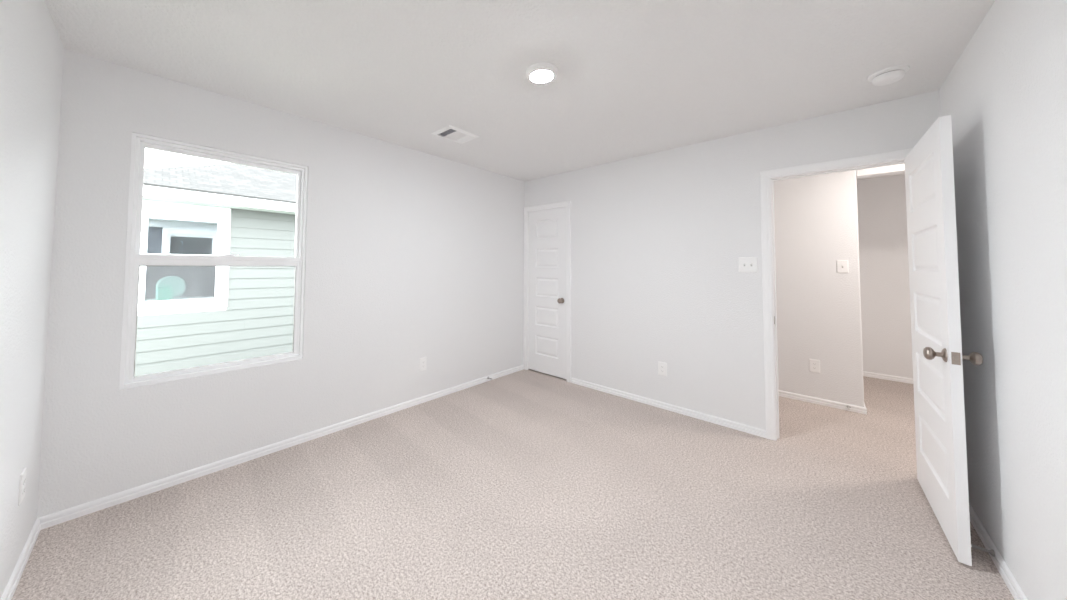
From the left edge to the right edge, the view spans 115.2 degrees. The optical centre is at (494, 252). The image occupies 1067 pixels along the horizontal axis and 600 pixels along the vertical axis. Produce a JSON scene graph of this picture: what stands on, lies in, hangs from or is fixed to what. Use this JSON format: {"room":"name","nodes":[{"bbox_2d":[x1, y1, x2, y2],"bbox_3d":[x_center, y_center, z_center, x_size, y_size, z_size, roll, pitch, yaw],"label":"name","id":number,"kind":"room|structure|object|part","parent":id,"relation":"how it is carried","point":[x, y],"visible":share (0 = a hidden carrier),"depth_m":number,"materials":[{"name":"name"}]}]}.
{"room":"empty bedroom","nodes":[
{"label":"empty bedroom","id":0,"kind":"room"},
{"bbox_2d":[0,0,63,598],"bbox_3d":[-1.114,0.115,0.505,3.339,2.440,0.120,-2,-3,45],"label":"wall","id":1,"kind":"structure","parent":0,"point":[31,46],"depth_m":1.35,"materials":[{"name":"white paint"}]},
{"bbox_2d":[0,519,40,599],"bbox_3d":[-1.075,1.307,0.506,3.312,0.057,0.014,-2,-3,45],"label":"baseboard","id":2,"kind":"structure","parent":1,"relation":"attached to","point":[12,584],"depth_m":1.44,"materials":[{"name":"white paint"}]},
{"bbox_2d":[18,467,26,505],"bbox_3d":[-2.009,0.992,1.437,0.077,0.124,0.009,-2,-3,45],"label":"wall outlet","id":3,"kind":"object","parent":1,"relation":"attached to","point":[22,482],"visible":1,"depth_m":1.42,"materials":[{"name":"white plastic"}]},
{"bbox_2d":[37,49,524,517],"bbox_3d":[-0.007,0.263,4.104,0.140,2.440,6.806,-2,-3,45],"label":"wall","id":4,"kind":"structure","parent":0,"point":[411,255],"depth_m":2.47,"materials":[{"name":"white paint"}]},
{"bbox_2d":[119,132,307,389],"bbox_3d":[-1.823,0.053,2.294,0.152,1.638,1.104,-2,-3,45],"label":"window","id":5,"kind":"structure","parent":4,"relation":"in","point":[134,259],"depth_m":2.11,"materials":[{"name":"white plastic"}]},
{"bbox_3d":[-1.794,0.384,2.251,0.024,0.722,0.856,-2,-3,45],"label":"sash","id":6,"kind":"part","parent":5,"relation":"part of","materials":[{"name":"clear glass"}]},
{"bbox_3d":[-1.782,0.036,2.254,0.005,0.029,0.856,-2,-3,45],"label":"meeting rail","id":7,"kind":"part","parent":5,"relation":"part of","materials":[{"name":"white plastic"}]},
{"bbox_3d":[-1.806,-0.289,2.294,0.030,0.705,0.856,-2,-3,45],"label":"sash","id":8,"kind":"part","parent":5,"relation":"part of","materials":[{"name":"clear glass"}]},
{"bbox_2d":[37,365,523,529],"bbox_3d":[-0.944,1.405,3.007,0.014,0.057,3.766,-2,-3,45],"label":"baseboard","id":9,"kind":"structure","parent":4,"relation":"attached to","point":[80,510],"depth_m":2.19,"materials":[{"name":"white paint"}]},
{"bbox_2d":[419,357,426,370],"bbox_3d":[-0.696,1.080,3.273,0.009,0.124,0.077,-2,-3,45],"label":"wall outlet","id":10,"kind":"object","parent":4,"relation":"attached to","point":[422,367],"visible":1,"depth_m":3.27,"materials":[{"name":"white plastic"}]},
{"bbox_2d":[12,369,1013,599],"bbox_3d":[1.586,1.507,2.476,4.640,0.150,6.806,-2,-3,45],"label":"floor","id":11,"kind":"structure","parent":0,"point":[529,484],"depth_m":1.79,"materials":[{"name":"beige carpet"}]},
{"bbox_2d":[45,0,994,180],"bbox_3d":[1.605,-1.066,2.576,4.640,0.120,6.806,-2,-3,45],"label":"ceiling","id":12,"kind":"structure","parent":0,"point":[634,78],"depth_m":1.82,"materials":[{"name":"white paint"}]},
{"bbox_2d":[431,125,479,143],"bbox_3d":[-0.335,-1.002,2.887,0.244,0.012,0.332,-2,-3,45],"label":"ceiling vent","id":13,"kind":"object","parent":12,"relation":"in","point":[449,132],"visible":1,"depth_m":2.86,"materials":[{"name":"white plastic"}]},
{"bbox_2d":[526,62,557,83],"bbox_3d":[0.268,-1.021,1.940,0.184,0.039,0.184,-2,-3,45],"label":"recessed light","id":14,"kind":"object","parent":12,"relation":"in","point":[542,72],"visible":1,"depth_m":1.90,"materials":[{"name":"white plastic"}]},
{"bbox_2d":[867,65,909,85],"bbox_3d":[2.242,-0.998,1.925,0.158,0.056,0.158,-2,-3,45],"label":"smoke detector","id":15,"kind":"object","parent":12,"relation":"attached to","point":[886,76],"visible":1,"depth_m":1.89,"materials":[{"name":"white plastic"}]},
{"bbox_2d":[525,90,939,429],"bbox_3d":[1.654,0.241,3.227,3.459,2.440,0.115,-2,-3,45],"label":"wall","id":16,"kind":"structure","parent":0,"point":[658,239],"depth_m":3.05,"materials":[{"name":"white paint"}]},
{"bbox_2d":[527,207,565,378],"bbox_3d":[0.619,0.469,4.139,0.575,2.008,0.101,-2,-3,45],"label":"door","id":17,"kind":"structure","parent":16,"relation":"in","point":[546,348],"depth_m":4.13,"materials":[{"name":"white paint"}]},
{"bbox_2d":[523,200,570,382],"bbox_3d":[0.665,0.445,4.179,0.699,2.091,0.132,-2,-3,45],"label":"door frame","id":18,"kind":"structure","parent":16,"relation":"attached to","point":[567,204],"depth_m":4.03,"materials":[{"name":"white paint"}]},
{"bbox_2d":[658,361,666,375],"bbox_3d":[1.576,1.093,3.177,0.077,0.124,0.009,-2,-3,45],"label":"wall outlet","id":19,"kind":"object","parent":16,"relation":"attached to","point":[662,367],"visible":1,"depth_m":3.17,"materials":[{"name":"white plastic"}]},
{"bbox_2d":[571,378,765,437],"bbox_3d":[1.493,1.433,3.239,1.737,0.057,0.014,-2,-3,45],"label":"baseboard","id":20,"kind":"structure","parent":16,"relation":"attached to","point":[702,416],"depth_m":3.07,"materials":[{"name":"white paint"}]},
{"bbox_2d":[739,257,757,271],"bbox_3d":[2.056,0.097,2.745,0.123,0.122,0.017,-2,-3,45],"label":"light switch","id":21,"kind":"object","parent":16,"relation":"attached to","point":[746,264],"visible":1,"depth_m":2.74,"materials":[{"name":"white plastic"}]},
{"bbox_2d":[760,148,912,440],"bbox_3d":[2.466,0.387,2.408,0.860,2.096,0.132,-2,-3,45],"label":"door frame","id":22,"kind":"structure","parent":16,"relation":"attached to","point":[767,177],"depth_m":2.63,"materials":[{"name":"white paint"}]},
{"bbox_2d":[904,115,982,565],"bbox_3d":[2.376,0.386,1.837,0.167,2.026,0.836,-2,-3,43],"label":"door","id":23,"kind":"structure","parent":16,"relation":"in","point":[937,357],"depth_m":1.68,"materials":[{"name":"white paint"}]},
{"bbox_3d":[2.101,0.484,1.617,0.062,0.060,0.060,-2,-3,43],"label":"knob","id":24,"kind":"part","parent":23,"relation":"part of","materials":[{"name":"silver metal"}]},
{"bbox_3d":[2.097,0.481,1.535,0.025,0.056,0.002,-2,-3,43],"label":"latch plate","id":25,"kind":"part","parent":23,"relation":"part of","materials":[{"name":"silver metal"}]},
{"bbox_3d":[2.178,0.482,1.545,0.062,0.060,0.060,-2,-3,43],"label":"knob","id":26,"kind":"part","parent":23,"relation":"part of","materials":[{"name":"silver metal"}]},
{"bbox_2d":[773,164,904,406],"bbox_3d":[3.897,0.278,3.743,2.830,2.440,1.600,-2,-3,45],"label":"wall","id":27,"kind":"structure","parent":0,"point":[818,307],"depth_m":3.31,"materials":[{"name":"white paint"}]},
{"bbox_2d":[809,359,819,372],"bbox_3d":[3.142,1.112,3.319,0.077,0.124,0.009,-2,-3,45],"label":"wall outlet","id":28,"kind":"object","parent":27,"relation":"attached to","point":[814,365],"visible":1,"depth_m":3.32,"materials":[{"name":"white plastic"}]},
{"bbox_2d":[778,390,866,414],"bbox_3d":[3.407,1.483,4.160,1.494,0.057,1.614,-2,-3,45],"label":"baseboard","id":29,"kind":"structure","parent":27,"relation":"attached to","point":[863,410],"depth_m":3.26,"materials":[{"name":"white paint"}]},
{"bbox_2d":[837,260,848,272],"bbox_3d":[3.299,0.130,3.204,0.077,0.122,0.017,-2,-3,45],"label":"light switch","id":30,"kind":"object","parent":27,"relation":"attached to","point":[842,265],"visible":1,"depth_m":3.20,"materials":[{"name":"white plastic"}]},
{"bbox_2d":[857,174,912,378],"bbox_3d":[3.518,0.260,3.358,3.070,2.440,2.920,-2,-3,45],"label":"wall","id":31,"kind":"structure","parent":0,"point":[881,201],"depth_m":4.07,"materials":[{"name":"white paint"}]},
{"bbox_2d":[863,371,912,383],"bbox_3d":[4.976,1.478,3.737,1.336,0.057,0.014,-2,-3,45],"label":"baseboard","id":32,"kind":"structure","parent":31,"relation":"attached to","point":[867,374],"depth_m":4.02,"materials":[{"name":"white paint"}]},
{"bbox_2d":[939,0,1066,599],"bbox_3d":[1.440,0.139,0.632,0.120,2.440,3.886,-2,-3,45],"label":"wall","id":33,"kind":"structure","parent":0,"point":[1005,95],"depth_m":1.31,"materials":[{"name":"white paint"}]},
{"bbox_2d":[971,544,994,556],"bbox_3d":[2.232,1.361,1.555,0.075,0.027,0.027,-2,-3,45],"label":"door stop","id":34,"kind":"object","parent":33,"relation":"attached to","point":[991,551],"visible":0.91,"depth_m":1.54,"materials":[{"name":"silver metal"}]},
{"bbox_2d":[969,503,1027,599],"bbox_3d":[1.418,1.332,0.668,0.014,0.057,3.746,-2,-3,45],"label":"baseboard","id":35,"kind":"structure","parent":33,"relation":"attached to","point":[1010,581],"depth_m":1.50,"materials":[{"name":"white paint"}]},
{"label":"outside","id":36,"kind":"structure","parent":0,"visible":0},
{"bbox_3d":[-3.885,2.017,5.714,32.000,0.200,36.000,-2,-3,45],"label":"ground","id":37,"kind":"structure","parent":36,"visible":0},
{"bbox_2d":[135,163,296,375],"bbox_3d":[-4.728,-0.228,10.007,6.955,4.607,9.200,-2,-3,45],"label":"house","id":38,"kind":"structure","parent":37,"relation":"on","point":[223,313],"depth_m":5.90,"materials":[{"name":"grey"}]},
{"bbox_2d":[156,287,171,299],"bbox_3d":[-5.340,0.653,5.447,0.150,0.200,0.170,-1,-3,36],"label":"storage box","id":39,"kind":"object","parent":38,"relation":"on","point":[162,293],"visible":0.99,"depth_m":5.40,"materials":[{"name":"teal plastic"}]},
{"bbox_2d":[156,276,185,297],"bbox_3d":[-5.386,0.568,5.617,0.116,0.369,0.370,-2,-3,45],"label":"cushion","id":40,"kind":"object","parent":38,"relation":"on","point":[178,285],"visible":0.73,"depth_m":5.61,"materials":[{"name":"teal fabric"}]},
{"bbox_3d":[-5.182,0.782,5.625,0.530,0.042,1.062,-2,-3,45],"label":"window sill","id":41,"kind":"part","parent":38,"relation":"part of","materials":[{"name":"white"}]},
{"bbox_3d":[-4.979,0.069,5.422,0.055,1.495,0.912,-2,-3,45],"label":"window sash","id":42,"kind":"part","parent":38,"relation":"part of","materials":[{"name":"white"}]}
]}

